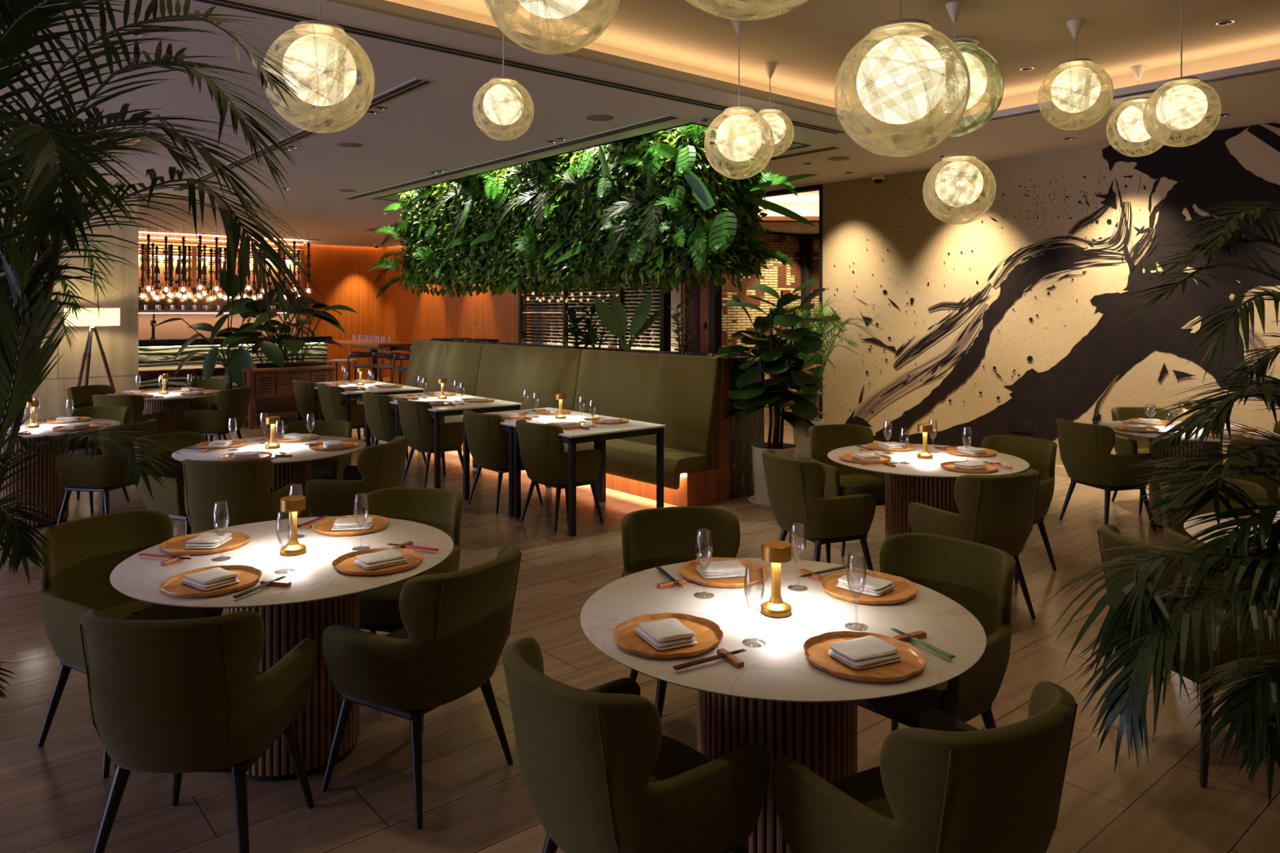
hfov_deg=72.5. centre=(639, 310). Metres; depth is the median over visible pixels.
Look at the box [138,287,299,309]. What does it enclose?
glasses
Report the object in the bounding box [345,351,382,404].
bar stool
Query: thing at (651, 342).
wine bottle
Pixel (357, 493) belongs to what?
bowl
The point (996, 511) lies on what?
armchair
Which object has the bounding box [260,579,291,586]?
chopstick rest
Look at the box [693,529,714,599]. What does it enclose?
glass
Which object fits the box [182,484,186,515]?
seat cushion
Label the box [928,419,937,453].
glass
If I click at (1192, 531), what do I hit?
round table
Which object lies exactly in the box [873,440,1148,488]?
baseboard
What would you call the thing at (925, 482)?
round table
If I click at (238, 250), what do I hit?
pendant
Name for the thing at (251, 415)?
shelf
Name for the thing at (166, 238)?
pendant
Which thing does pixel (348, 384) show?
rectangular table
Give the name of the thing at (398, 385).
wooden tray
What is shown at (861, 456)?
folded napkin
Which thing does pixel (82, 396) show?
armchair
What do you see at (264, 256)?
pendant
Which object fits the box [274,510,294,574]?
glass
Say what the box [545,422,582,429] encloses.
wooden tray
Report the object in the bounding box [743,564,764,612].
bowl
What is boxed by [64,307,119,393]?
floor lamp
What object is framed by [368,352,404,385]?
bar stool
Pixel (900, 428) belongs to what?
bowl
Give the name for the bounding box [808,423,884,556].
armchair
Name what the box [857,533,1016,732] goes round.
armchair
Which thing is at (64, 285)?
areca palm
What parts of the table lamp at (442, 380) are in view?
lamp shade, stem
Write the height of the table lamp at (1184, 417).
0.212 m
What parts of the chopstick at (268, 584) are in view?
handle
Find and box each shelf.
[137,236,304,338]
[137,311,286,312]
[138,282,304,289]
[245,411,297,418]
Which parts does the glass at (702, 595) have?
stem and foot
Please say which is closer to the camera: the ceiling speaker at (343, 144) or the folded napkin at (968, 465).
the folded napkin at (968, 465)
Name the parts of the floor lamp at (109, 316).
leg, leg, lamp shade, leg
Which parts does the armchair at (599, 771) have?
leg, seat frame, leg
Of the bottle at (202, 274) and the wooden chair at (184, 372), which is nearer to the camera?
the wooden chair at (184, 372)
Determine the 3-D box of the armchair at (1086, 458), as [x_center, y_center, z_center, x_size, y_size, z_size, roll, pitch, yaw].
[3.577,1.270,6.789,0.585,0.825,0.551,0,0,-15]
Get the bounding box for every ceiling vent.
[138,230,322,240]
[170,77,434,191]
[191,0,845,134]
[344,115,681,199]
[367,224,396,229]
[759,146,841,162]
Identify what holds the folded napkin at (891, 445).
on the wooden tray at (873, 445)
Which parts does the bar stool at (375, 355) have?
leg, leg, backrest, seat, leg, leg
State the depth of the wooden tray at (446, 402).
8.64 m
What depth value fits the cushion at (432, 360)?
11.40 m
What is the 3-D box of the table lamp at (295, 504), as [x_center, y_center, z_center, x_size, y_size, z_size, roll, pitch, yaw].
[-1.327,0.824,3.342,0.094,0.212,0.094,0,0,-38]
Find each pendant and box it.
[139,226,146,300]
[143,234,153,290]
[148,228,155,297]
[152,245,160,301]
[163,224,170,293]
[165,244,173,298]
[167,244,175,299]
[175,245,183,299]
[178,225,187,293]
[181,227,189,301]
[186,245,193,298]
[194,228,202,299]
[195,226,204,291]
[201,231,208,297]
[207,229,215,302]
[212,226,221,293]
[216,247,224,299]
[221,248,226,299]
[236,240,239,298]
[241,280,248,297]
[244,230,253,292]
[251,238,257,301]
[256,248,263,299]
[261,252,267,293]
[263,0,374,133]
[276,240,281,284]
[280,233,288,301]
[290,231,297,293]
[294,249,301,297]
[304,242,312,294]
[472,4,533,140]
[484,0,619,54]
[685,0,808,20]
[704,15,774,179]
[754,62,794,156]
[834,0,970,156]
[917,0,1004,137]
[922,112,995,224]
[1038,18,1113,130]
[1106,64,1171,156]
[1142,0,1221,146]
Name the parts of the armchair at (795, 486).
leg, leg, seat frame, leg, leg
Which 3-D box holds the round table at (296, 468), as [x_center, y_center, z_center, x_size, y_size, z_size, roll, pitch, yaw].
[-2.472,1.305,5.878,1.199,0.750,1.199,0,0,-17]
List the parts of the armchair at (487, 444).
leg, leg, seat frame, leg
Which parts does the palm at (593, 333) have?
stem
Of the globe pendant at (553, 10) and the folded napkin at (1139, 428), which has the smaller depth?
the globe pendant at (553, 10)
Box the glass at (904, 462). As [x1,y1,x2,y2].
[898,427,910,464]
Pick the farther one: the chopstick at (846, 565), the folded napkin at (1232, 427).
the folded napkin at (1232, 427)
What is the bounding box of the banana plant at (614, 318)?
[594,291,664,351]
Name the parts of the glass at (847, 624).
stem and foot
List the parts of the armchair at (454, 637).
leg, seat frame, leg, leg, leg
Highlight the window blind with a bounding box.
[542,280,680,351]
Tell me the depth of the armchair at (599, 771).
2.01 m
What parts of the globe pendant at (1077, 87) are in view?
globe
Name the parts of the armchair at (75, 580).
leg, seat frame, leg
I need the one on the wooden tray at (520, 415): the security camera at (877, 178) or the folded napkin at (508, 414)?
the folded napkin at (508, 414)
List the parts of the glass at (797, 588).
stem and foot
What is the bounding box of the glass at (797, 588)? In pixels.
[787,523,808,591]
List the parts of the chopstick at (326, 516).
handle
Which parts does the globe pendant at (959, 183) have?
globe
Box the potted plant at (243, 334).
[204,295,357,424]
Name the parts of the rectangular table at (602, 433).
leg, leg, apron frame, leg, leg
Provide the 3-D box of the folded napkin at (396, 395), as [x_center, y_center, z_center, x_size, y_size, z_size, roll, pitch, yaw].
[-2.528,0.908,9.226,0.134,0.034,0.168,0,0,-24]
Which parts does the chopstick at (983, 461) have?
handle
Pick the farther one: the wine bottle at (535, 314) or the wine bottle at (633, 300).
the wine bottle at (535, 314)
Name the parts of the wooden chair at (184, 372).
leg, seat, backrest, leg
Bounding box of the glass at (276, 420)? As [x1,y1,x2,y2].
[274,420,284,453]
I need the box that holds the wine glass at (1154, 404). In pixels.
[1144,404,1155,426]
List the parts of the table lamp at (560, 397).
lamp shade, stem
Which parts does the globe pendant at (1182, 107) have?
cord, globe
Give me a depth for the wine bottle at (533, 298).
16.45 m
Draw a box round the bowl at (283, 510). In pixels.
[275,510,293,547]
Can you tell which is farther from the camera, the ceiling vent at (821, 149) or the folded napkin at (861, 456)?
the ceiling vent at (821, 149)
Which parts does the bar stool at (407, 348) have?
leg, backrest, leg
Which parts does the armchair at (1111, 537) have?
leg, seat frame, leg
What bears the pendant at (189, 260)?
hanging from the ceiling
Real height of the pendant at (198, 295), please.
1.401 m
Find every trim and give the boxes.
[303,240,401,247]
[517,274,721,353]
[756,183,822,419]
[763,231,818,375]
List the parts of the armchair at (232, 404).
leg, seat frame, leg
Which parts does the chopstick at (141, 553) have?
handle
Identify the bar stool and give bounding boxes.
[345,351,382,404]
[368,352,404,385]
[380,346,410,384]
[391,354,409,384]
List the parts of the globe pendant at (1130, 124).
globe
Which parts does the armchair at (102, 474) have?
leg, seat frame, leg, leg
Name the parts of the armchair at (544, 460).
leg, leg, seat frame, leg, leg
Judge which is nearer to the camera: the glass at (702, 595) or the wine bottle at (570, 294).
the glass at (702, 595)
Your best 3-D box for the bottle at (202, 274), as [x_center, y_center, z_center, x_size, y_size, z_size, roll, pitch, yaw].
[-9.426,-0.811,18.891,0.106,0.500,0.104,0,0,0]
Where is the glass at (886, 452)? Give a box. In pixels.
[882,420,893,453]
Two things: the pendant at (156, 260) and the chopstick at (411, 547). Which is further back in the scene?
the pendant at (156, 260)
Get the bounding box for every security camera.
[373,243,379,248]
[871,173,884,183]
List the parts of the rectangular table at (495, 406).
leg, leg, apron frame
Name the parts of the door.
panel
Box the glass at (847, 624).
[844,552,867,629]
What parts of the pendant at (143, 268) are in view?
turned rod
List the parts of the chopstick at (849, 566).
handle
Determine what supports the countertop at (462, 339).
on the floor
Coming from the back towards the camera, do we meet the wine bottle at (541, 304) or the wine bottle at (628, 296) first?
the wine bottle at (541, 304)
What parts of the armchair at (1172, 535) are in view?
seat frame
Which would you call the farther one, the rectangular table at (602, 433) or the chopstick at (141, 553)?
the rectangular table at (602, 433)
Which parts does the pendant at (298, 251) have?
turned rod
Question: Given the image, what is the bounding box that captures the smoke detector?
[382,212,390,215]
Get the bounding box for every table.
[0,418,120,528]
[106,389,219,434]
[110,515,453,782]
[138,364,248,408]
[171,435,365,518]
[297,379,389,443]
[320,383,424,452]
[327,339,411,400]
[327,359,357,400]
[364,391,476,466]
[396,396,521,488]
[461,407,599,515]
[511,415,666,536]
[580,557,986,852]
[826,444,1029,539]
[1098,420,1279,528]
[1183,512,1258,552]
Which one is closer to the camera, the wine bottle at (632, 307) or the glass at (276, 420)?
the glass at (276, 420)
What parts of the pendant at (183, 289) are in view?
turned rod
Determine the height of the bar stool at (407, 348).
0.979 m
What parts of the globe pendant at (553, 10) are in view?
globe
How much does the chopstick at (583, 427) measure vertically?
0.008 m
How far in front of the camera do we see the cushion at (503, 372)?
9.84 m
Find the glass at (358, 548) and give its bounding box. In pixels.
[351,493,369,551]
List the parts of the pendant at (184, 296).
turned rod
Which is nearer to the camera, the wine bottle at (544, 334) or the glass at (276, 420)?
the glass at (276, 420)
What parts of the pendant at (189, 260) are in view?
turned rod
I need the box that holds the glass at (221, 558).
[211,501,231,561]
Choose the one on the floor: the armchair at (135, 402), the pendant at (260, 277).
the armchair at (135, 402)
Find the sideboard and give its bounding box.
[240,364,336,429]
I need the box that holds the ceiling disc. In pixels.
[951,36,978,44]
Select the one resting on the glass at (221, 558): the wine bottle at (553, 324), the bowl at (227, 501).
the bowl at (227, 501)
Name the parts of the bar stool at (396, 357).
leg, leg, backrest, seat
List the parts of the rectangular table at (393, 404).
leg, apron frame, leg, leg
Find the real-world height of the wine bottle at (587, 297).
0.047 m
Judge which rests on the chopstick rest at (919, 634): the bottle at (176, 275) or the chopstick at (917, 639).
the chopstick at (917, 639)
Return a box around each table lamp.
[25,400,39,428]
[159,374,168,394]
[265,416,279,448]
[280,495,306,556]
[356,368,364,385]
[437,377,446,399]
[555,393,566,419]
[760,540,791,617]
[917,423,933,459]
[1177,401,1191,428]
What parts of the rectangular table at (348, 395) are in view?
leg, leg, apron frame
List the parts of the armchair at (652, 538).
leg, leg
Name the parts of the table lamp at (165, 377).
stem, lamp shade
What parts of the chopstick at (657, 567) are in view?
handle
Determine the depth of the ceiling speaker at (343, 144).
8.47 m
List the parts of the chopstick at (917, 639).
handle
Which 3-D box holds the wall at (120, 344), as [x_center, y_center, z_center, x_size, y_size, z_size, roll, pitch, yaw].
[-9.723,0.035,10.417,6.496,3.290,0.540,0,0,-40]
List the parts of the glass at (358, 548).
stem and foot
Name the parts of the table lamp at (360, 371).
stem, lamp shade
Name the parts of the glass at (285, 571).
stem and foot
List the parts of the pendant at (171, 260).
turned rod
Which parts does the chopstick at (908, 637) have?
handle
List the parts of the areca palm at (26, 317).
stem, stem, stem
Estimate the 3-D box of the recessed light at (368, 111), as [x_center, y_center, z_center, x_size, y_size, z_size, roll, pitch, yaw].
[-2.181,-1.617,7.099,0.104,0.025,0.104,0,0,0]
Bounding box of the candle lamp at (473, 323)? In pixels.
[471,322,477,338]
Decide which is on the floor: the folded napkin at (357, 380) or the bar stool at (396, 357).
the bar stool at (396, 357)
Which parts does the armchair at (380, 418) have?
leg, seat frame, leg, leg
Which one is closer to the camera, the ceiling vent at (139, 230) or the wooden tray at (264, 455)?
the wooden tray at (264, 455)
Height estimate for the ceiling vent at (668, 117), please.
0.009 m
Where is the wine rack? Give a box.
[520,282,660,351]
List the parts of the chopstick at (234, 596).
handle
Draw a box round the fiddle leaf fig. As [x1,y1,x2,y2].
[711,278,839,508]
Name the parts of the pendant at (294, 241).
turned rod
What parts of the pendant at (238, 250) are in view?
turned rod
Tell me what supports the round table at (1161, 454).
on the floor
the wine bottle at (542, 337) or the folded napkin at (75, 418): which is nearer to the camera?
the folded napkin at (75, 418)
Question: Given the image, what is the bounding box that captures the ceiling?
[0,0,1279,244]
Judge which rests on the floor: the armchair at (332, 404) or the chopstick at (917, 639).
the armchair at (332, 404)
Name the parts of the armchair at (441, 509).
seat frame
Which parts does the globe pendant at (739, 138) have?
globe, cord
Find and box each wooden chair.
[137,369,164,391]
[160,368,198,389]
[198,367,225,380]
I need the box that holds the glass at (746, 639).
[742,564,765,642]
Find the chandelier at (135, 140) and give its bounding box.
[111,137,141,152]
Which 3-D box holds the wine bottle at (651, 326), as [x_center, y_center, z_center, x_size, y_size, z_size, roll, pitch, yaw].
[0.273,0.273,13.832,0.047,0.047,0.280,0,0,-40]
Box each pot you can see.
[751,442,797,504]
[792,418,824,457]
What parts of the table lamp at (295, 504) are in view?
stem, lamp shade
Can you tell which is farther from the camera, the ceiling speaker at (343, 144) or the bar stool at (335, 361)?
the bar stool at (335, 361)
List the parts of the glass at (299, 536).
stem and foot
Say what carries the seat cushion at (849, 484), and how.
on the armchair at (842, 480)
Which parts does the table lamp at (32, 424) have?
stem, lamp shade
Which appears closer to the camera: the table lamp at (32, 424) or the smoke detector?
the table lamp at (32, 424)
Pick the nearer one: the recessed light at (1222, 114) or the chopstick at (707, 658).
the chopstick at (707, 658)
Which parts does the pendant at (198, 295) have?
turned rod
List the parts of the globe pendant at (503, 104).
globe, cord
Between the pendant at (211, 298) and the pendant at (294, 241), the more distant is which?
the pendant at (294, 241)
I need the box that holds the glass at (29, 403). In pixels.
[23,403,33,432]
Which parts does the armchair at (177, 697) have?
leg, leg, seat frame, leg, leg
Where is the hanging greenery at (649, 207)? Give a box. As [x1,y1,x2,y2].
[368,118,819,297]
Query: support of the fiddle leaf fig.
on the floor
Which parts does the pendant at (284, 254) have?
turned rod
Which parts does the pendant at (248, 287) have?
turned rod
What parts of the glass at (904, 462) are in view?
stem and foot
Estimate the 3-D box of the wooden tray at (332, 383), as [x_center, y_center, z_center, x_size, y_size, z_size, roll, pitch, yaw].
[-3.908,0.920,10.872,0.304,0.018,0.316,0,0,35]
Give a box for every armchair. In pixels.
[36,510,222,777]
[56,418,159,524]
[66,384,114,416]
[68,406,130,513]
[79,608,318,852]
[92,394,165,434]
[133,431,206,534]
[182,458,297,533]
[184,386,251,440]
[186,379,229,441]
[283,420,352,479]
[292,379,345,420]
[305,435,408,517]
[316,383,374,449]
[320,544,521,829]
[359,487,463,634]
[361,391,426,466]
[396,398,462,488]
[462,409,543,513]
[502,636,770,852]
[515,418,604,533]
[621,506,740,719]
[761,448,875,571]
[770,680,1077,852]
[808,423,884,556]
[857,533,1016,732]
[907,469,1040,619]
[980,435,1057,582]
[1055,418,1156,531]
[1097,524,1279,787]
[1111,406,1173,513]
[1159,477,1275,615]
[1189,438,1279,506]
[1226,420,1279,469]
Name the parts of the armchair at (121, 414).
leg, leg, leg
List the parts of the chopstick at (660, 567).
handle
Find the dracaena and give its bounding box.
[560,297,608,349]
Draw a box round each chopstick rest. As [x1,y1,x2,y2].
[17,431,31,434]
[160,554,189,565]
[198,448,213,452]
[254,438,270,440]
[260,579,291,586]
[275,454,292,457]
[288,524,311,528]
[391,541,413,548]
[657,578,686,588]
[716,648,744,668]
[799,568,822,581]
[859,448,874,451]
[882,462,895,466]
[893,630,926,642]
[934,445,946,450]
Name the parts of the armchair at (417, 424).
leg, leg, seat frame, leg, leg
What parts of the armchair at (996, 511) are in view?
leg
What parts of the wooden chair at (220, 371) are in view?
leg, backrest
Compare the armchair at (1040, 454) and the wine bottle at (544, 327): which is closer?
the armchair at (1040, 454)
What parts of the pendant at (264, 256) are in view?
turned rod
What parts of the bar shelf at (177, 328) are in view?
panel, lattice rail, lattice rail, lattice rail, lattice rail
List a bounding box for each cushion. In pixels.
[68,448,95,455]
[98,600,207,620]
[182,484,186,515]
[255,672,263,677]
[311,468,332,479]
[359,576,414,625]
[384,627,408,639]
[404,339,483,395]
[475,343,582,413]
[573,349,721,468]
[648,734,712,782]
[830,766,895,820]
[839,474,884,501]
[863,680,947,721]
[1137,448,1148,453]
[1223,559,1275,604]
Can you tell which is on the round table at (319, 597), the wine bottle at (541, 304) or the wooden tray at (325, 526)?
the wooden tray at (325, 526)
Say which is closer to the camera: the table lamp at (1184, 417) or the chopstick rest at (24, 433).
the chopstick rest at (24, 433)
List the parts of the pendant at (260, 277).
turned rod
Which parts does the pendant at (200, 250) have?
turned rod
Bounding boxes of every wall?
[0,187,138,420]
[138,233,301,335]
[301,240,531,380]
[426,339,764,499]
[608,233,818,390]
[822,120,1279,469]
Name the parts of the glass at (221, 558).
stem and foot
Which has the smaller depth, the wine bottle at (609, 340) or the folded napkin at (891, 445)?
the folded napkin at (891, 445)
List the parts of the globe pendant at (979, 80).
cord, globe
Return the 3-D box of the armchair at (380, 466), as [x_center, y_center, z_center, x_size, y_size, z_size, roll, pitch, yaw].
[-1.851,1.270,5.801,0.585,0.825,0.551,0,0,8]
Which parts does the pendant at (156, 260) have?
turned rod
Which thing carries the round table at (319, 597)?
on the floor
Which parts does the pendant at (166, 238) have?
turned rod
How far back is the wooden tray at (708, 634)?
2.46 m
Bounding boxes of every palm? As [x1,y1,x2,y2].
[0,0,322,698]
[9,228,117,349]
[579,317,610,350]
[739,297,885,459]
[1048,190,1279,806]
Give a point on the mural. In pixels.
(1206, 173)
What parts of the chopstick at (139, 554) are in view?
handle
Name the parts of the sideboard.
leg, leg, louvre door, drawer, drawer, louvre door, leg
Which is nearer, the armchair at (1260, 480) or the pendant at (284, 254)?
the armchair at (1260, 480)
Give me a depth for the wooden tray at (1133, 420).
7.12 m
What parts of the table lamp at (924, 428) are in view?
stem, lamp shade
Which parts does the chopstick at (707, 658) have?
handle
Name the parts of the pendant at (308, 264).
turned rod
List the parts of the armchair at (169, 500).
seat frame, leg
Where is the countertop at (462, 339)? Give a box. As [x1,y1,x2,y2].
[431,337,498,342]
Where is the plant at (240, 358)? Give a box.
[155,271,288,389]
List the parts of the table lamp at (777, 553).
stem, lamp shade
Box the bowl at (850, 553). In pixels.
[846,552,866,598]
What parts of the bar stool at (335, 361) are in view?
leg, leg, leg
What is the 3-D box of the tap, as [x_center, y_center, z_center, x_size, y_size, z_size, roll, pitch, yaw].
[-9.314,0.309,16.732,0.120,0.502,0.210,0,0,-40]
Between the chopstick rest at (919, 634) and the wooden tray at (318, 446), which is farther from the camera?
the wooden tray at (318, 446)
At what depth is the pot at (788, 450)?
7.50 m
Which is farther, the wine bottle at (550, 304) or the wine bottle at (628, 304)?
the wine bottle at (550, 304)
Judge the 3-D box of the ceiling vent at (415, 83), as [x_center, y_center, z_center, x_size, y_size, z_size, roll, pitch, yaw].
[-3.866,-1.607,8.916,0.143,0.009,7.370,0,0,-40]
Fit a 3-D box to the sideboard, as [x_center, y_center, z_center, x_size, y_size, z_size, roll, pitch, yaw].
[-5.145,1.262,12.821,1.240,0.835,0.402,0,0,-40]
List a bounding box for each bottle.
[154,262,159,283]
[174,260,178,283]
[201,267,206,284]
[245,270,250,284]
[266,266,271,284]
[287,263,293,285]
[524,313,533,315]
[524,320,533,322]
[532,297,541,299]
[532,316,542,319]
[532,323,541,325]
[532,329,542,332]
[532,336,540,338]
[533,313,542,315]
[533,320,542,322]
[533,326,542,328]
[540,303,549,306]
[540,310,549,312]
[540,336,549,339]
[541,329,550,333]
[542,293,551,296]
[542,300,551,302]
[542,306,551,309]
[542,313,551,315]
[542,320,551,322]
[542,326,551,328]
[542,333,551,336]
[542,339,551,342]
[549,297,558,299]
[549,303,558,306]
[549,310,559,312]
[549,316,558,319]
[549,323,558,326]
[549,337,558,339]
[550,306,559,309]
[550,330,559,333]
[551,300,559,302]
[551,320,559,323]
[551,333,560,336]
[551,340,560,342]
[568,293,577,295]
[568,296,576,298]
[568,299,577,302]
[568,303,577,306]
[576,296,586,298]
[577,292,587,295]
[577,299,587,302]
[577,313,587,316]
[586,296,595,298]
[587,292,598,295]
[595,295,606,298]
[597,292,608,294]
[606,339,617,342]
[608,335,618,338]
[608,342,618,346]
[627,295,639,297]
[627,302,639,305]
[627,310,635,313]
[629,291,640,294]
[629,306,637,309]
[630,298,641,302]
[631,343,640,346]
[639,340,650,343]
[640,290,651,293]
[640,333,651,336]
[640,337,653,340]
[640,344,652,347]
[650,325,659,328]
[650,341,659,344]
[652,290,659,293]
[652,294,659,297]
[652,306,659,309]
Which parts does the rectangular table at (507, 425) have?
leg, apron frame, leg, leg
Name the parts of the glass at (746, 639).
stem and foot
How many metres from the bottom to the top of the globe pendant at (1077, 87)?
0.700 m
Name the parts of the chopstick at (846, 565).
handle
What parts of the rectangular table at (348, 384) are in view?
leg, leg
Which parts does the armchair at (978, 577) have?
leg, seat frame, leg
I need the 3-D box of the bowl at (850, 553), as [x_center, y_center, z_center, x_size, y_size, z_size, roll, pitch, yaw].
[0.635,0.781,2.562,0.057,0.128,0.057,0,0,-8]
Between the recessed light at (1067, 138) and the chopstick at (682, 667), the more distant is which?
the recessed light at (1067, 138)
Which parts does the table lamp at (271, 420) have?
stem, lamp shade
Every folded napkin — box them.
[55,416,80,421]
[62,422,90,429]
[123,390,141,393]
[129,393,147,396]
[181,386,198,390]
[181,567,239,591]
[183,532,232,548]
[187,391,204,394]
[207,440,232,446]
[231,450,261,459]
[283,432,311,439]
[317,382,331,384]
[322,440,345,448]
[331,516,373,530]
[346,386,357,388]
[354,548,408,569]
[355,379,368,382]
[382,383,397,386]
[393,394,407,397]
[430,400,444,404]
[434,391,449,395]
[470,397,488,400]
[498,412,519,417]
[545,408,563,413]
[553,422,575,427]
[600,417,622,422]
[635,617,697,650]
[695,560,747,578]
[827,635,902,669]
[835,572,894,596]
[852,453,881,461]
[876,441,906,448]
[954,461,987,470]
[955,445,986,454]
[1123,425,1149,431]
[1137,417,1161,423]
[1217,431,1244,437]
[1224,422,1244,429]
[1256,511,1279,521]
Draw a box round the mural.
[827,122,1279,447]
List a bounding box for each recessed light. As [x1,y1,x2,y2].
[124,30,144,35]
[132,22,152,27]
[365,110,377,114]
[373,106,386,109]
[546,140,557,142]
[555,137,567,140]
[1019,66,1034,71]
[1063,137,1075,139]
[1215,19,1235,25]
[1216,113,1231,116]
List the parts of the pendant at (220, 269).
turned rod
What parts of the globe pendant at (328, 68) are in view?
globe, cord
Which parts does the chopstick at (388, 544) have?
handle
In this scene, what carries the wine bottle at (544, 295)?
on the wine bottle
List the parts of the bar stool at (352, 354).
leg, backrest, seat, leg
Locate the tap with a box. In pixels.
[149,313,156,339]
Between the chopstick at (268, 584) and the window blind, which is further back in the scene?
the window blind
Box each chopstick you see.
[137,553,190,559]
[141,552,191,559]
[184,447,214,449]
[232,576,284,598]
[235,576,286,598]
[297,515,325,526]
[297,515,327,528]
[387,543,437,551]
[388,543,439,551]
[566,426,588,430]
[656,566,680,587]
[658,566,683,587]
[672,648,744,669]
[675,649,746,670]
[799,564,847,577]
[800,565,850,577]
[861,462,897,465]
[890,628,952,659]
[893,627,955,658]
[935,445,961,448]
[982,461,1011,468]
[1139,431,1165,433]
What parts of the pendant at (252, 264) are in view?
turned rod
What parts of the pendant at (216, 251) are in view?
turned rod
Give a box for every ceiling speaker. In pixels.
[336,142,360,147]
[337,189,355,191]
[586,114,613,120]
[827,155,849,160]
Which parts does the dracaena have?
stem, stem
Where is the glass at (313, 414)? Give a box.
[305,413,315,444]
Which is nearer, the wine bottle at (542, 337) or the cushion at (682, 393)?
the cushion at (682, 393)
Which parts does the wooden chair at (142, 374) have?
seat, backrest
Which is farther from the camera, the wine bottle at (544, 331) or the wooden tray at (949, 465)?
the wine bottle at (544, 331)
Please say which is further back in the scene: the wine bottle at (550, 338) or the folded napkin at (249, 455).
the wine bottle at (550, 338)
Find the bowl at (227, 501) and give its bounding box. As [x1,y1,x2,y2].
[213,501,229,535]
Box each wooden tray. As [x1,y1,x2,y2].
[47,417,91,423]
[52,423,100,431]
[115,390,148,394]
[159,531,249,555]
[160,564,262,597]
[173,387,204,391]
[179,391,212,395]
[195,440,247,448]
[218,451,272,460]
[275,433,319,442]
[308,440,358,450]
[313,514,389,536]
[315,382,339,384]
[332,547,423,575]
[341,386,365,390]
[349,380,375,383]
[376,384,403,387]
[391,395,416,399]
[426,392,455,396]
[426,400,453,405]
[463,398,494,402]
[494,413,526,419]
[536,408,571,414]
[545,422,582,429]
[591,417,628,424]
[612,613,723,658]
[680,557,769,587]
[803,631,925,682]
[820,571,918,604]
[839,453,891,463]
[867,442,916,451]
[940,461,999,473]
[946,447,997,457]
[1113,425,1159,432]
[1128,418,1173,425]
[1205,431,1254,439]
[1223,425,1257,431]
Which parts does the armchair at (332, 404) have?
seat frame, leg, leg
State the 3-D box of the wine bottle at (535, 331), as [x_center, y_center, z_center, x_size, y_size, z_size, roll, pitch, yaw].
[-1.941,0.396,16.470,0.047,0.047,0.280,0,0,-40]
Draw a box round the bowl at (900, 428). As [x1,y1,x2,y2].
[899,427,909,448]
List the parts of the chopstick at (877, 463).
handle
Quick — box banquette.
[395,339,728,506]
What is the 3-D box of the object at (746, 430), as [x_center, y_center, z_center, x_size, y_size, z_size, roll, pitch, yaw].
[-0.998,1.052,10.220,0.470,1.255,6.100,0,0,-40]
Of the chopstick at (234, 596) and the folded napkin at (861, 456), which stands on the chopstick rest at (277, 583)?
the chopstick at (234, 596)
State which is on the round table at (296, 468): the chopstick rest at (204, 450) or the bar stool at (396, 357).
the chopstick rest at (204, 450)
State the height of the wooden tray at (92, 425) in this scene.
0.018 m
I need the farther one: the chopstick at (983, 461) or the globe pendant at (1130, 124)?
the globe pendant at (1130, 124)
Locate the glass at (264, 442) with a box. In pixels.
[258,412,269,444]
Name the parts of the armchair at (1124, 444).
leg, leg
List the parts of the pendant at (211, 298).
turned rod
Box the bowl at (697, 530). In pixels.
[695,529,712,569]
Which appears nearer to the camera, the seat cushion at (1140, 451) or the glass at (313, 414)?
the glass at (313, 414)
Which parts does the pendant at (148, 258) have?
turned rod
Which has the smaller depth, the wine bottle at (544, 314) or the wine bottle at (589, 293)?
the wine bottle at (589, 293)
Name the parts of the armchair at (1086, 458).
leg, leg, seat frame, leg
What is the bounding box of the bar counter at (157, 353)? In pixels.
[138,335,332,389]
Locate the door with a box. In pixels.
[680,274,708,353]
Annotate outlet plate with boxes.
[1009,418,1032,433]
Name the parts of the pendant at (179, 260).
turned rod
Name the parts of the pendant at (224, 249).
turned rod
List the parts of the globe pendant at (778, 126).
cord, globe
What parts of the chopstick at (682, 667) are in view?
handle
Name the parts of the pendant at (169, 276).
turned rod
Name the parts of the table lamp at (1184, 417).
lamp shade, stem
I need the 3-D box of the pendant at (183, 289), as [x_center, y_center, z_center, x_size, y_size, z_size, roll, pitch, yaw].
[-8.681,-0.960,16.606,0.148,1.300,0.150,0,0,41]
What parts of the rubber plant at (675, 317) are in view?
stem, stem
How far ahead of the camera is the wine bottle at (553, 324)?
16.01 m
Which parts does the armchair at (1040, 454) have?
leg, seat frame, leg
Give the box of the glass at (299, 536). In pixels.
[287,484,304,538]
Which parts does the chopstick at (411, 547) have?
handle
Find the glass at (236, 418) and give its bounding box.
[226,417,237,450]
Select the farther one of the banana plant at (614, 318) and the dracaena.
the dracaena
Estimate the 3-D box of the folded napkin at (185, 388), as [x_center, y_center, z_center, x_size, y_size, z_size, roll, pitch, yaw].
[-5.189,0.908,10.061,0.168,0.034,0.134,0,0,31]
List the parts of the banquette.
seat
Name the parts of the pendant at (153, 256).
turned rod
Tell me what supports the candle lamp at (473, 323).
on the countertop at (462, 339)
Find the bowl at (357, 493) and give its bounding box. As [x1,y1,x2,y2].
[353,493,368,526]
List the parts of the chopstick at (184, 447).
handle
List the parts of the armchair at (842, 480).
leg, seat frame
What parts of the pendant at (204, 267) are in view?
turned rod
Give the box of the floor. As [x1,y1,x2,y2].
[0,377,1279,852]
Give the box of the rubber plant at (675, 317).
[666,294,697,355]
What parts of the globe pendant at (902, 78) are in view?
cord, globe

